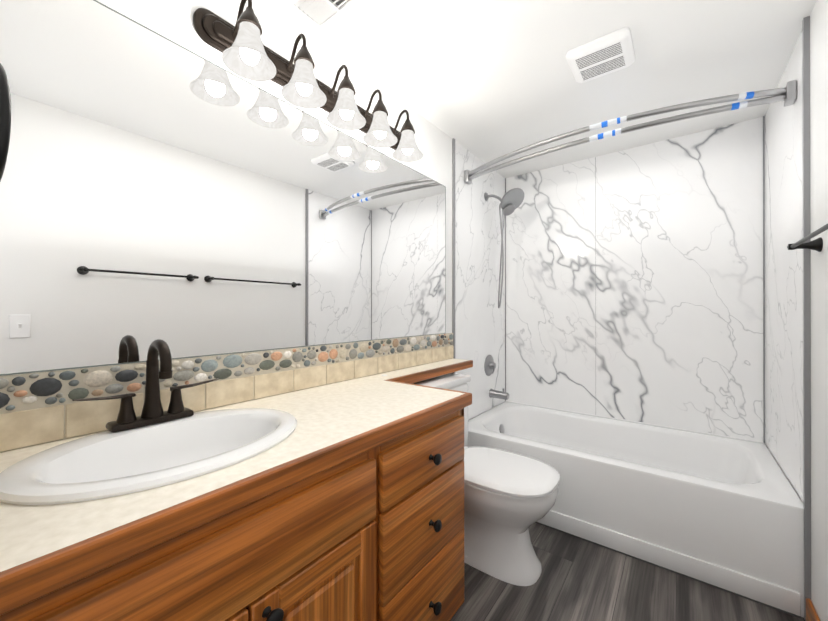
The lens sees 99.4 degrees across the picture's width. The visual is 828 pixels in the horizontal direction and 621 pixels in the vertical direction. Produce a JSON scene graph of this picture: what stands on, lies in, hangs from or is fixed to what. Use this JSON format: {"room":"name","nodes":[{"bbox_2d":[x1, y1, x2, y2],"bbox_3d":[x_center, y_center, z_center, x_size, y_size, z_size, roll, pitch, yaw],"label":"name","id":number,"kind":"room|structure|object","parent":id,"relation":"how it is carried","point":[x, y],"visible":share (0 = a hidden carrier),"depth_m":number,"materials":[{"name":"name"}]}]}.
{"room":"bathroom","nodes":[
{"label":"bathroom","id":0,"kind":"room"},
{"bbox_2d":[3,0,504,420],"bbox_3d":[-0.155,0.030,1.739,0.100,2.190,3.010,0,0,37],"label":"wall","id":1,"kind":"structure","parent":0,"point":[172,20],"depth_m":1.34,"materials":[{"name":"white paint"}]},
{"bbox_2d":[0,0,445,375],"bbox_3d":[-0.361,-0.304,1.376,0.006,0.879,1.820,0,0,37],"label":"mirror","id":2,"kind":"object","parent":1,"relation":"attached to","point":[181,201],"visible":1,"depth_m":0.98,"materials":[{"name":"clear glass"}]},
{"bbox_2d":[193,0,422,161],"bbox_3d":[-0.259,-0.829,1.361,0.190,0.219,1.010,0,0,37],"label":"sconce","id":3,"kind":"object","parent":1,"relation":"attached to","point":[245,51],"visible":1,"depth_m":1.20,"materials":[{"name":"white glass"}]},
{"bbox_2d":[452,138,507,419],"bbox_3d":[0.486,-0.168,2.492,0.013,1.790,0.808,0,0,37],"label":"wall","id":4,"kind":"structure","parent":0,"point":[479,327],"depth_m":2.45,"materials":[{"name":"grey stone"}]},
{"bbox_2d":[484,355,495,375],"bbox_3d":[0.574,0.402,2.559,0.058,0.156,0.156,0,0,37],"label":"shower valve","id":5,"kind":"object","parent":4,"relation":"attached to","point":[489,365],"visible":1,"depth_m":2.54,"materials":[{"name":"silver metal"}]},
{"bbox_2d":[489,388,508,399],"bbox_3d":[0.623,0.603,2.560,0.137,0.084,0.066,0,0,37],"label":"tub spout","id":6,"kind":"object","parent":4,"relation":"attached to","point":[498,394],"visible":1,"depth_m":2.54,"materials":[{"name":"silver metal"}]},
{"bbox_2d":[484,188,523,307],"bbox_3d":[0.619,-0.434,2.436,0.283,0.838,0.192,0,0,37],"label":"shower head","id":7,"kind":"object","parent":4,"relation":"attached to","point":[511,200],"visible":1,"depth_m":2.42},
{"bbox_2d":[269,0,816,177],"bbox_3d":[0.190,-1.091,0.871,1.700,0.050,3.980,0,0,37],"label":"ceiling","id":8,"kind":"structure","parent":0,"point":[485,81],"depth_m":1.50,"materials":[{"name":"white paint"}]},
{"bbox_2d":[285,0,358,28],"bbox_3d":[-0.298,-1.056,1.191,0.250,0.018,0.152,0,0,37],"label":"ceiling vent","id":9,"kind":"object","parent":8,"relation":"in","point":[320,14],"visible":1,"depth_m":1.23,"materials":[{"name":"grey plastic"}]},
{"bbox_2d":[566,27,634,82],"bbox_3d":[0.781,-1.051,1.470,0.230,0.027,0.230,0,0,37],"label":"ceiling vent","id":10,"kind":"object","parent":8,"relation":"in","point":[609,53],"visible":0.96,"depth_m":1.44,"materials":[{"name":"white plastic"}]},
{"bbox_2d":[450,523,804,620],"bbox_3d":[0.190,1.149,0.867,1.700,0.050,3.980,0,0,37],"label":"floor","id":11,"kind":"structure","parent":0,"point":[580,580],"depth_m":1.39,"materials":[{"name":"grey wood"}]},
{"bbox_2d":[0,357,472,620],"bbox_3d":[-0.112,0.708,1.240,0.564,0.833,1.905,0,0,37],"label":"bathroom vanity","id":12,"kind":"object","parent":11,"relation":"on","point":[319,483],"depth_m":0.70,"materials":[{"name":"brown wood"}]},
{"bbox_2d":[68,339,219,432],"bbox_3d":[-0.618,0.173,0.847,0.128,0.208,0.294,0,0,37],"label":"faucet","id":13,"kind":"object","parent":12,"relation":"on","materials":[{"name":"black metal"}]},
{"bbox_2d":[0,397,335,532],"bbox_3d":[-0.518,0.357,0.771,0.410,0.162,0.532,0,0,37],"label":"sink","id":14,"kind":"object","parent":12,"relation":"in","point":[41,477],"depth_m":0.76,"materials":[{"name":"white ceramic"}]},
{"bbox_2d":[412,373,559,585],"bbox_3d":[0.302,0.739,1.655,0.713,0.772,0.446,0,0,37],"label":"toilet","id":15,"kind":"object","parent":11,"relation":"on","point":[510,498],"visible":0.52,"depth_m":1.49,"materials":[{"name":"white ceramic"}]},
{"bbox_2d":[468,402,803,618],"bbox_3d":[1.081,0.926,2.045,1.494,0.400,0.820,0,0,37],"label":"bathtub","id":16,"kind":"object","parent":11,"relation":"on","point":[726,514],"visible":0.73,"depth_m":1.61,"materials":[{"name":"white ceramic"}]},
{"bbox_2d":[508,118,759,441],"bbox_3d":[1.327,-0.169,2.371,1.500,1.790,0.012,0,0,37],"label":"wall","id":17,"kind":"structure","parent":0,"point":[665,283],"depth_m":2.26,"materials":[{"name":"grey stone"}]},
{"bbox_2d":[505,401,765,444],"bbox_3d":[1.361,0.032,2.416,1.500,2.190,0.100,0,0,37],"label":"wall","id":18,"kind":"structure","parent":0,"point":[648,424],"depth_m":2.24,"materials":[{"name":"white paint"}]},
{"bbox_2d":[756,16,810,620],"bbox_3d":[1.669,0.030,1.594,0.016,2.190,0.810,0,0,37],"label":"wall","id":19,"kind":"structure","parent":0,"point":[783,215],"depth_m":1.51,"materials":[{"name":"grey stone"}]},
{"bbox_2d":[464,80,796,183],"bbox_3d":[0.891,-0.875,1.796,1.495,0.080,0.208,0,0,37],"label":"rail","id":20,"kind":"object","parent":19,"relation":"attached to","point":[787,94],"visible":1,"depth_m":1.59,"materials":[{"name":"silver metal"}]},
{"bbox_2d":[766,0,827,620],"bbox_3d":[0.828,0.028,0.386,0.100,2.190,3.980,0,0,37],"label":"wall","id":21,"kind":"structure","parent":0,"point":[819,260],"depth_m":1.19,"materials":[{"name":"white paint"}]},
{"bbox_2d":[787,224,827,251],"bbox_3d":[1.124,-0.221,0.927,0.078,0.048,0.734,0,0,37],"label":"towel bar","id":22,"kind":"object","parent":21,"relation":"attached to","point":[816,244],"visible":1,"depth_m":1.17,"materials":[{"name":"black metal"}]},
{"bbox_2d":[806,598,820,620],"bbox_3d":[0.836,1.081,0.490,0.014,0.085,1.958,0,0,37],"label":"baseboard","id":23,"kind":"structure","parent":21,"relation":"attached to","point":[811,614],"depth_m":1.23,"materials":[{"name":"brown wood"}]},
{"bbox_3d":[-0.372,0.027,0.128,1.500,2.190,0.180,0,0,37],"label":"wall","id":24,"kind":"structure","parent":0,"visible":0},
{"bbox_2d":[0,63,10,181],"bbox_3d":[-0.537,-0.231,0.412,0.164,0.185,0.073,0,0,37],"label":"towel ring","id":25,"kind":"object","parent":24,"relation":"attached to","point":[5,113],"visible":1,"depth_m":0.39,"materials":[{"name":"black metal"}]}
]}

